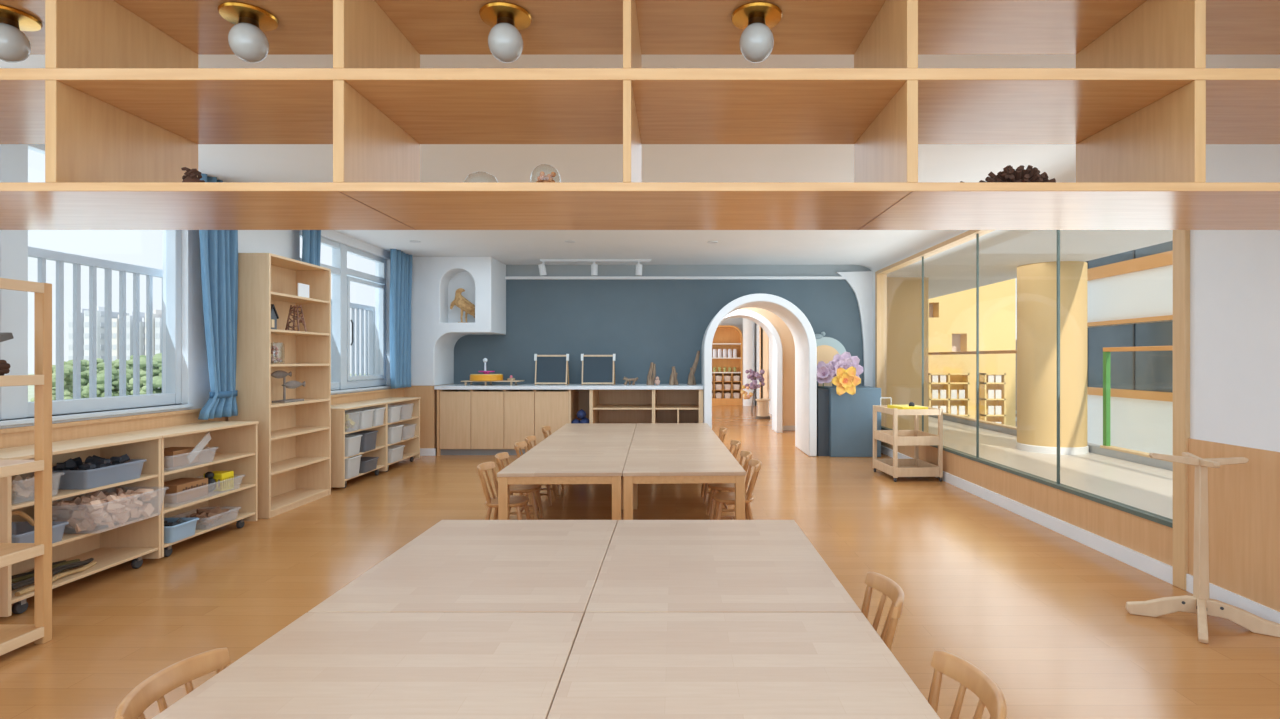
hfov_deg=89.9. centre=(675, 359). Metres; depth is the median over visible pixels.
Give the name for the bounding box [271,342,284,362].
jar
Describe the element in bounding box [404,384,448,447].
trim
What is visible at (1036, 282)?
column corridor
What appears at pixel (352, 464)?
storage bin
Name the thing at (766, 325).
trim
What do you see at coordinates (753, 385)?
flowers
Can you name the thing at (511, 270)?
trim
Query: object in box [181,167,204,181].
pine cone
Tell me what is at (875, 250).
ceiling
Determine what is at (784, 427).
baseboard
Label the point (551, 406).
base cabinet
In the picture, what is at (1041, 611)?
floor
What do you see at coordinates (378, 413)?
storage bin
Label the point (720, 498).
child chair
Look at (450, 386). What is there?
countertop
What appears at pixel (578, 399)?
open cubby
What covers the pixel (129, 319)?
tower block
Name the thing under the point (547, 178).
glass jar
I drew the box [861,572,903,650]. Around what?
child chair
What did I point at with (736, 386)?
basket
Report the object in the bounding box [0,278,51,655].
rack
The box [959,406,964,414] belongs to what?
book
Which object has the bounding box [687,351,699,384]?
driftwood
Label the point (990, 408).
book
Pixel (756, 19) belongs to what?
globe lamp
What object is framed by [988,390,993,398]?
book
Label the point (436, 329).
wall
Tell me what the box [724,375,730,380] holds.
basket
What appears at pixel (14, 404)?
window
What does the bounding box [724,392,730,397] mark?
basket
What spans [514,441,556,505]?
child chair
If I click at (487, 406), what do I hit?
base cabinet
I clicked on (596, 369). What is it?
blackboard
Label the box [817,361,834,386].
paper flower
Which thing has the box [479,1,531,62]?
globe lamp
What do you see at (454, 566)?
wooden table
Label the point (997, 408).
book
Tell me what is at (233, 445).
shelf unit
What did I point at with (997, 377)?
book
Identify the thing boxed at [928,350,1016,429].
glass railing
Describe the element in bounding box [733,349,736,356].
canister
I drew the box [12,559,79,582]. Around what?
wooden stick
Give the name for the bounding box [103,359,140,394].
tree
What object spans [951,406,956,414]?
book
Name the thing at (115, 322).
tower block
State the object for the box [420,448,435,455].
baseboard
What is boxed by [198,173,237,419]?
curtain
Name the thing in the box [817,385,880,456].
cabinet
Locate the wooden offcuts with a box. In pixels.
[52,488,156,532]
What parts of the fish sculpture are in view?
stand rod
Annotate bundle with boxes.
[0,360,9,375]
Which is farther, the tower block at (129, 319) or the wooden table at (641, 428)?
the tower block at (129, 319)
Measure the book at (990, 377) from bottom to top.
0.184 m
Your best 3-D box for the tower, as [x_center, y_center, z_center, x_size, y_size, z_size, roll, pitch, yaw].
[-3.587,-0.388,6.025,0.156,0.259,0.158,0,0,0]
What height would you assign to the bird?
0.500 m
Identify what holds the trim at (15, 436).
attached to the wall at (195, 382)
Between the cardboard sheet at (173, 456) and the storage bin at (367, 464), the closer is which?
the cardboard sheet at (173, 456)
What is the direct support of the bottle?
in the storage bin
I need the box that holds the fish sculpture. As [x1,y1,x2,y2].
[271,371,305,402]
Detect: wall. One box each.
[0,230,392,428]
[411,257,505,385]
[454,280,863,385]
[719,318,742,334]
[738,307,794,425]
[743,318,771,413]
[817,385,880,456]
[873,144,1279,451]
[887,277,927,432]
[928,278,1015,426]
[1086,241,1172,454]
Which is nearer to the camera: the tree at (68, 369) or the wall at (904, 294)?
the wall at (904, 294)
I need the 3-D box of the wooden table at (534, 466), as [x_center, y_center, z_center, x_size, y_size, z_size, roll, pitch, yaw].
[-0.861,1.085,5.226,0.901,0.530,1.193,0,0,-2]
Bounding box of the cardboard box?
[164,478,207,502]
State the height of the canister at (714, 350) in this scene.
0.250 m
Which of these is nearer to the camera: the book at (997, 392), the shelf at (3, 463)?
the shelf at (3, 463)
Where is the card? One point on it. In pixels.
(303, 289)
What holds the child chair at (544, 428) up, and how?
on the floor
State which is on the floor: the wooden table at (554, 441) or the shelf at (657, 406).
the wooden table at (554, 441)
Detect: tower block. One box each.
[68,309,88,360]
[84,307,128,362]
[112,315,128,360]
[126,312,144,359]
[140,317,144,354]
[145,310,161,355]
[155,318,161,387]
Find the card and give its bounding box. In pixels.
[298,283,308,297]
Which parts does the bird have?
bird leg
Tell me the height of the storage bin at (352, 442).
0.200 m
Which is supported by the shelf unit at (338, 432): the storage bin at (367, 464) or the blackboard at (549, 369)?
the storage bin at (367, 464)
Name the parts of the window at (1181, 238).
sill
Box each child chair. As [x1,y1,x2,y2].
[114,648,230,718]
[477,462,530,519]
[495,452,542,519]
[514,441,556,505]
[525,435,563,494]
[542,426,550,438]
[701,440,740,503]
[707,450,751,519]
[713,459,761,519]
[718,427,726,442]
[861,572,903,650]
[928,650,1006,718]
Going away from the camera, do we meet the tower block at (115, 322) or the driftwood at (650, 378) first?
the driftwood at (650, 378)
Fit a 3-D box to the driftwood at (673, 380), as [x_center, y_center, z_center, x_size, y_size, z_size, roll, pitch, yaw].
[-0.033,0.239,9.400,0.144,0.279,0.120,0,0,0]
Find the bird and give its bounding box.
[450,288,474,322]
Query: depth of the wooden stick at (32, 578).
3.58 m
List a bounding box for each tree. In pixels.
[30,365,81,401]
[52,360,88,397]
[81,358,104,397]
[82,368,127,396]
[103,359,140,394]
[129,353,161,394]
[130,355,145,388]
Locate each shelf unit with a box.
[0,435,161,616]
[108,421,258,557]
[331,402,386,487]
[358,397,420,471]
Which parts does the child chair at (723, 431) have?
rail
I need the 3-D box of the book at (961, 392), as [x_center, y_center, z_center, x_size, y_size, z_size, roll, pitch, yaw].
[7.465,0.905,16.715,0.150,0.230,0.030,0,0,0]
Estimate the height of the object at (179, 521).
0.131 m
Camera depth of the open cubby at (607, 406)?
9.76 m
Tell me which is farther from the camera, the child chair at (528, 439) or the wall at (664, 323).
the wall at (664, 323)
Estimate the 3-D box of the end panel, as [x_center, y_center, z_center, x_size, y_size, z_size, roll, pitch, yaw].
[-3.343,0.886,9.390,0.034,0.927,0.800,0,0,0]
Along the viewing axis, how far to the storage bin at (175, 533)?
4.42 m
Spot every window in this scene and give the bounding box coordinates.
[0,144,192,426]
[300,230,390,393]
[875,230,1189,590]
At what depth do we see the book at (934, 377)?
16.70 m
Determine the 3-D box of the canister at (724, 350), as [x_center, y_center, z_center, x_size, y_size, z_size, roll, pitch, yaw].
[1.450,-0.185,19.020,0.124,0.250,0.124,0,0,0]
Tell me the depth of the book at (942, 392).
16.70 m
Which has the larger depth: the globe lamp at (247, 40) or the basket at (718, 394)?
the basket at (718, 394)
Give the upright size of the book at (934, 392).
0.230 m
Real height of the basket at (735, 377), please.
0.178 m
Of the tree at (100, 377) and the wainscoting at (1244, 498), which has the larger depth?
the tree at (100, 377)
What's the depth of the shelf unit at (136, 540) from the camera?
3.98 m
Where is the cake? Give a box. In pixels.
[470,358,502,380]
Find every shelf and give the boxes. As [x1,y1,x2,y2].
[0,0,1279,229]
[0,460,33,466]
[0,543,37,555]
[0,624,38,643]
[593,404,651,409]
[655,404,698,409]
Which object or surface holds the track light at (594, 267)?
attached to the ceiling at (875, 250)
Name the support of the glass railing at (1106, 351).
on the trim at (1093, 448)
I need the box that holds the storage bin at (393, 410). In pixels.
[388,405,401,422]
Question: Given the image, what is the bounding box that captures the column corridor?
[1016,261,1088,454]
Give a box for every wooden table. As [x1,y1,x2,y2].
[152,613,583,718]
[308,520,617,613]
[497,449,628,519]
[530,434,633,449]
[547,613,939,718]
[553,423,636,433]
[585,520,861,612]
[622,449,745,519]
[629,434,726,506]
[634,423,714,433]
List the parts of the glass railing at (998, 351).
handrail, rail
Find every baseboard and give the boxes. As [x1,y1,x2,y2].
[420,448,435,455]
[783,426,794,429]
[881,445,1279,623]
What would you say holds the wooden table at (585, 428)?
on the floor
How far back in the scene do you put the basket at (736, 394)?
18.93 m
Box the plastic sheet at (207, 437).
[187,432,210,462]
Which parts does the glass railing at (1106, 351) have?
post, rail, handrail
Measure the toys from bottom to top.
0.200 m
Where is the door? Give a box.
[759,326,768,412]
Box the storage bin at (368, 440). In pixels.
[345,430,377,451]
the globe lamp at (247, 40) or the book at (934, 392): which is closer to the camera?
the globe lamp at (247, 40)
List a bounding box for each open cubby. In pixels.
[569,390,590,423]
[591,390,653,422]
[654,390,702,422]
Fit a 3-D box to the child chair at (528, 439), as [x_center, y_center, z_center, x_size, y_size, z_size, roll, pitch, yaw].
[-1.351,1.070,6.531,0.374,0.564,0.345,0,0,-1]
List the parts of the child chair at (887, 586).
post, rail, post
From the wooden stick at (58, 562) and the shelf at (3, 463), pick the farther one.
the wooden stick at (58, 562)
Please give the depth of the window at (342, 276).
7.72 m
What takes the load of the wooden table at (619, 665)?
on the floor
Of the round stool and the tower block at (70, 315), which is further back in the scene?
the tower block at (70, 315)
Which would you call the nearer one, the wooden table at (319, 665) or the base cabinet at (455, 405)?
the wooden table at (319, 665)
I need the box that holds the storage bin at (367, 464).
[359,457,378,472]
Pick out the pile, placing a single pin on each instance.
(1031, 174)
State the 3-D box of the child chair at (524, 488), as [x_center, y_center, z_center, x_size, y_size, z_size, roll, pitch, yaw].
[-1.314,1.070,5.330,0.374,0.564,0.345,0,0,-3]
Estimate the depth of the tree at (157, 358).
57.15 m
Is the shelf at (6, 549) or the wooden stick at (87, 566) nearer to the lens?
the shelf at (6, 549)
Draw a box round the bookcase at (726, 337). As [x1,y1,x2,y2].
[712,325,742,404]
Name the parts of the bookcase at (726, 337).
shelf, shelf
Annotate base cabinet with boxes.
[440,390,471,454]
[471,390,504,454]
[504,390,534,454]
[535,390,568,443]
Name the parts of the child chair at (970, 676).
post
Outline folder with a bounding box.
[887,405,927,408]
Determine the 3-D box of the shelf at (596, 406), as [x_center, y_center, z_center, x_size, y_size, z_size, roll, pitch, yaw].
[-0.755,0.695,9.385,0.841,0.020,0.750,0,0,0]
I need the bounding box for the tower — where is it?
[285,305,306,331]
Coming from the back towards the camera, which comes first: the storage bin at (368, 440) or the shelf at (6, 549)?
the storage bin at (368, 440)
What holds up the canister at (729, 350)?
on the bookcase at (726, 337)
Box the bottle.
[205,472,215,491]
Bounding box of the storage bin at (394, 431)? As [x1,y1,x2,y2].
[388,425,403,443]
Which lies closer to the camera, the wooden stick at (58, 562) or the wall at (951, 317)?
the wooden stick at (58, 562)
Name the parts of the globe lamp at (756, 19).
globe, plate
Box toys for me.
[345,414,354,430]
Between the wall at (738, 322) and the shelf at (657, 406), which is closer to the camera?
the shelf at (657, 406)
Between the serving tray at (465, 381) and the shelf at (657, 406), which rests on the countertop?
the serving tray at (465, 381)
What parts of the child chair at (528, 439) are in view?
rail, leg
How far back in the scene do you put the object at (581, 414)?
9.08 m
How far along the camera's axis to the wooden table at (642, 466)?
4.77 m
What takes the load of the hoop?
on the storage bin
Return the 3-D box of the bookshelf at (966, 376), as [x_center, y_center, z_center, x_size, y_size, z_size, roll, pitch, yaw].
[7.600,1.130,16.830,2.000,1.540,0.300,0,0,0]
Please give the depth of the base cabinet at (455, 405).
9.00 m
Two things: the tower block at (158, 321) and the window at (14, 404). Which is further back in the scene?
the tower block at (158, 321)
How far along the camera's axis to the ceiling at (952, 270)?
8.38 m
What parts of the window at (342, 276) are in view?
window railing, rail, sash, post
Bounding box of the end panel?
[437,390,440,455]
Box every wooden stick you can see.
[12,558,93,590]
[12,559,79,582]
[12,560,65,578]
[12,561,80,585]
[15,561,96,595]
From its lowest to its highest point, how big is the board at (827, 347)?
0.810 m
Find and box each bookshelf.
[228,253,330,518]
[928,373,1005,424]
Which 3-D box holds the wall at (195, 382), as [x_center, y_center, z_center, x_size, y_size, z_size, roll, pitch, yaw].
[-3.950,-0.050,3.715,0.200,2.800,12.430,0,0,0]
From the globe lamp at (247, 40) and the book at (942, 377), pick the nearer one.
the globe lamp at (247, 40)
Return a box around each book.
[932,375,937,381]
[932,390,937,398]
[940,375,945,381]
[940,390,945,398]
[951,390,956,398]
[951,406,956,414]
[959,390,964,398]
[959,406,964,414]
[988,375,993,381]
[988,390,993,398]
[988,406,993,414]
[995,375,1000,381]
[995,390,1000,398]
[995,406,1000,414]
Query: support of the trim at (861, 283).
attached to the wall at (664, 323)
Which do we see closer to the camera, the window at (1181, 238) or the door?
the window at (1181, 238)
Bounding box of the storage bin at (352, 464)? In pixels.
[345,455,361,478]
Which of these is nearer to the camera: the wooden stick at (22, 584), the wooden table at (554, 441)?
the wooden stick at (22, 584)
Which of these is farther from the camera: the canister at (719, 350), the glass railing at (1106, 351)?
the canister at (719, 350)
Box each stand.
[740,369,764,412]
[1125,452,1279,643]
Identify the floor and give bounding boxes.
[0,405,1279,718]
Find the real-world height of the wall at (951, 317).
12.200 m
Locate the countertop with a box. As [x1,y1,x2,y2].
[434,384,702,389]
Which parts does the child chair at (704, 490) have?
leg, leg, rail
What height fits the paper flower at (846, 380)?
0.403 m
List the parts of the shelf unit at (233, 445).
panel, panel, shelf, shelf, shelf, panel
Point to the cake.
(486, 376)
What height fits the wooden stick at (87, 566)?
0.036 m
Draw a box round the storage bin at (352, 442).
[345,435,362,456]
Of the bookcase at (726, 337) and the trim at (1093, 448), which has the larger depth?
the bookcase at (726, 337)
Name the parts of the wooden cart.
post, post, post, post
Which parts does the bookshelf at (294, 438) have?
panel, panel, shelf, shelf, shelf, shelf, shelf, shelf, shelf, panel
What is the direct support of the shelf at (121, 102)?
hanging from the ceiling at (875, 250)
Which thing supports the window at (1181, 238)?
in the wall at (1235, 274)
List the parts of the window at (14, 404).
window railing, rail, post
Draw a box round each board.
[0,333,13,341]
[815,332,845,385]
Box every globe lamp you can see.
[0,4,42,62]
[218,1,278,62]
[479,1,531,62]
[731,1,782,62]
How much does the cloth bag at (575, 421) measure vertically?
0.143 m
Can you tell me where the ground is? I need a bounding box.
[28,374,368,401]
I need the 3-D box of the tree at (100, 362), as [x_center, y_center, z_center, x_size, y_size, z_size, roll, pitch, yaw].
[-69.351,7.622,76.028,4.086,15.456,3.739,0,0,0]
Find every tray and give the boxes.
[461,380,523,384]
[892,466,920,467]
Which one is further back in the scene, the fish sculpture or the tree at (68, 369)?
the tree at (68, 369)
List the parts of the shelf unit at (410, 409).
panel, shelf, shelf, shelf, panel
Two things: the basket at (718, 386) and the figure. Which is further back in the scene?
the basket at (718, 386)
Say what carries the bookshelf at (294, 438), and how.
on the floor
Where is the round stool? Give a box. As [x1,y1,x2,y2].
[755,399,769,418]
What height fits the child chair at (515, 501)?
0.564 m
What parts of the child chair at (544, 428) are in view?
rail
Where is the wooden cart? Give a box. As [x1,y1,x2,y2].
[873,405,942,481]
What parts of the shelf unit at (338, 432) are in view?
panel, shelf, shelf, shelf, panel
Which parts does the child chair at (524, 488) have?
rail, seat, leg, leg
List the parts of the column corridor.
column skirting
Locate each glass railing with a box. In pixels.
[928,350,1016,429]
[1100,346,1172,461]
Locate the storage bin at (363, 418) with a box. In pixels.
[345,409,374,428]
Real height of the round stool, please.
0.455 m
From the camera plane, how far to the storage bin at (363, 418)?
6.97 m
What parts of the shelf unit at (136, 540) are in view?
panel, panel, shelf, shelf, shelf, panel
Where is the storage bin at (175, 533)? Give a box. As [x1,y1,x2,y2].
[164,518,198,542]
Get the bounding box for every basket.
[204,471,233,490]
[715,375,721,380]
[715,383,721,389]
[715,392,721,397]
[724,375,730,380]
[724,383,730,389]
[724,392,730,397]
[732,383,739,389]
[733,375,739,380]
[733,392,739,397]
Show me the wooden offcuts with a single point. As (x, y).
(98, 508)
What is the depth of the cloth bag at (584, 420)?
9.07 m
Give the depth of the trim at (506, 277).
9.74 m
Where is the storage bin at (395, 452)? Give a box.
[388,445,404,462]
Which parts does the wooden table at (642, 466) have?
leg, leg, leg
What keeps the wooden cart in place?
on the floor
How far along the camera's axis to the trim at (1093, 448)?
8.99 m
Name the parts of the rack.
edge rail, edge rail, edge rail, edge rail, edge rail, post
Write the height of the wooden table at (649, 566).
0.530 m
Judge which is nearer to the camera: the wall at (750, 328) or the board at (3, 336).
the board at (3, 336)
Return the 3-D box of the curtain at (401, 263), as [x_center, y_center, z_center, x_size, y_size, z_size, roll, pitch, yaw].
[-3.718,-0.535,8.663,0.127,1.830,0.574,0,0,0]
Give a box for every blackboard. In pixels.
[534,354,568,384]
[581,354,615,384]
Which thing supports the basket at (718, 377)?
in the bookcase at (726, 337)
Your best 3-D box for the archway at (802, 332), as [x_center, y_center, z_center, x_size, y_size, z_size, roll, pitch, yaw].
[1.175,0.215,9.425,1.570,2.270,1.050,0,0,0]
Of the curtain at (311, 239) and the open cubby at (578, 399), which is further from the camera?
the open cubby at (578, 399)
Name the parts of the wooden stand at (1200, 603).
arm, arm, post, arm, arm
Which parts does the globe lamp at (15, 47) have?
globe, plate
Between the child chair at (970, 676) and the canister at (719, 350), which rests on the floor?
the child chair at (970, 676)
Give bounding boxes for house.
[271,304,278,328]
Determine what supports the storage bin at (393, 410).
on the shelf unit at (410, 409)
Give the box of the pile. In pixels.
[979,165,1055,181]
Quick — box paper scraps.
[12,475,33,498]
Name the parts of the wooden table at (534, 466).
leg, leg, leg, leg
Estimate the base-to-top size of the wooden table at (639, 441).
0.530 m
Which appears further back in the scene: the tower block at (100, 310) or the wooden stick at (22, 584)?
the tower block at (100, 310)
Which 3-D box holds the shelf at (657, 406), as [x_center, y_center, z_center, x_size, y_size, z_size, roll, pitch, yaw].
[0.035,0.695,9.385,0.663,0.020,0.750,0,0,0]
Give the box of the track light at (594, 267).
[538,259,650,275]
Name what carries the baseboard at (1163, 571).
attached to the wall at (1235, 274)
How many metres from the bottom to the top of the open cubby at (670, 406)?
0.927 m
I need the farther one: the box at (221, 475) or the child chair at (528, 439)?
the child chair at (528, 439)
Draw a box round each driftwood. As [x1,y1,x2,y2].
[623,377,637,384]
[646,362,655,384]
[669,366,678,384]
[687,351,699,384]
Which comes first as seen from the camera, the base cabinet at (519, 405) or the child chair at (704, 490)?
the child chair at (704, 490)
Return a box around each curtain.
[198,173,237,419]
[302,230,320,265]
[389,249,412,388]
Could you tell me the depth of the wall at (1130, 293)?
15.35 m
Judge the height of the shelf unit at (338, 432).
0.844 m
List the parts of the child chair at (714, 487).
leg, leg, seat, rail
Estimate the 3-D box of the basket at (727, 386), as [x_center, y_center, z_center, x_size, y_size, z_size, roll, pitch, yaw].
[1.524,0.801,19.040,0.200,0.178,0.240,0,0,0]
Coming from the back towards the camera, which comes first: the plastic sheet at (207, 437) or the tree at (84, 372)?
the tree at (84, 372)
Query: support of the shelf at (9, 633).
attached to the rack
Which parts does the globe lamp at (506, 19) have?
globe, plate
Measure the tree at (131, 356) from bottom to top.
15.943 m
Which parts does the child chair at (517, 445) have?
rail, leg, leg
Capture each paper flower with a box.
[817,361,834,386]
[828,352,863,377]
[832,366,860,394]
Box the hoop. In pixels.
[12,511,33,525]
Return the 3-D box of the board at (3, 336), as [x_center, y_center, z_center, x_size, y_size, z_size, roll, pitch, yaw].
[-3.140,-0.049,2.785,0.120,0.152,0.387,0,0,0]
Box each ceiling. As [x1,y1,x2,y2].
[0,55,1279,271]
[887,230,1172,298]
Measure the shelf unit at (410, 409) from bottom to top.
0.844 m
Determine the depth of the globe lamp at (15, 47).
2.28 m
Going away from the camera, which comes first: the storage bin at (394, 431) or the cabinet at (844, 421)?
the storage bin at (394, 431)
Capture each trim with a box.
[0,388,404,448]
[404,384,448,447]
[505,276,847,279]
[506,265,870,275]
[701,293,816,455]
[722,309,782,432]
[836,271,872,386]
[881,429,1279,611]
[928,415,1172,470]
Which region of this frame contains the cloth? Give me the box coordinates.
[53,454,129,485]
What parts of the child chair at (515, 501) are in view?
post, rail, leg, post, leg, seat, leg, leg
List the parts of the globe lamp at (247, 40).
globe, plate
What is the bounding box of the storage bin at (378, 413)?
[357,407,385,425]
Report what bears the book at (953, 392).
in the bookshelf at (966, 376)
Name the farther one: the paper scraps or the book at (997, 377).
the book at (997, 377)
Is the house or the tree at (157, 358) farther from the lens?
the tree at (157, 358)
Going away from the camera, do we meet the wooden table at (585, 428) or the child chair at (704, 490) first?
the child chair at (704, 490)
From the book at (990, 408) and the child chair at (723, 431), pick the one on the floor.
the child chair at (723, 431)
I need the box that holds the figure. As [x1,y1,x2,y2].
[655,377,659,384]
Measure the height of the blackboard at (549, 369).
0.461 m
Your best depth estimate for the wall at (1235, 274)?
3.42 m
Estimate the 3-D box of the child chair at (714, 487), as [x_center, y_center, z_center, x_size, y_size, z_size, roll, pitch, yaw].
[0.457,1.070,5.427,0.374,0.564,0.345,0,0,-2]
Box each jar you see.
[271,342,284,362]
[530,164,560,181]
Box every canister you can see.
[713,349,716,356]
[718,349,721,356]
[723,349,726,356]
[728,349,731,356]
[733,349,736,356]
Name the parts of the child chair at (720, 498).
leg, leg, seat, leg, post, leg, post, rail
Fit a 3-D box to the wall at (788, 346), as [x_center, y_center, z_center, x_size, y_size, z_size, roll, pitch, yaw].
[-0.050,-0.025,12.250,6.300,2.750,0.100,0,0,0]
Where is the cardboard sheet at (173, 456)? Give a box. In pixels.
[164,447,198,466]
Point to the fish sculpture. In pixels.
(277, 374)

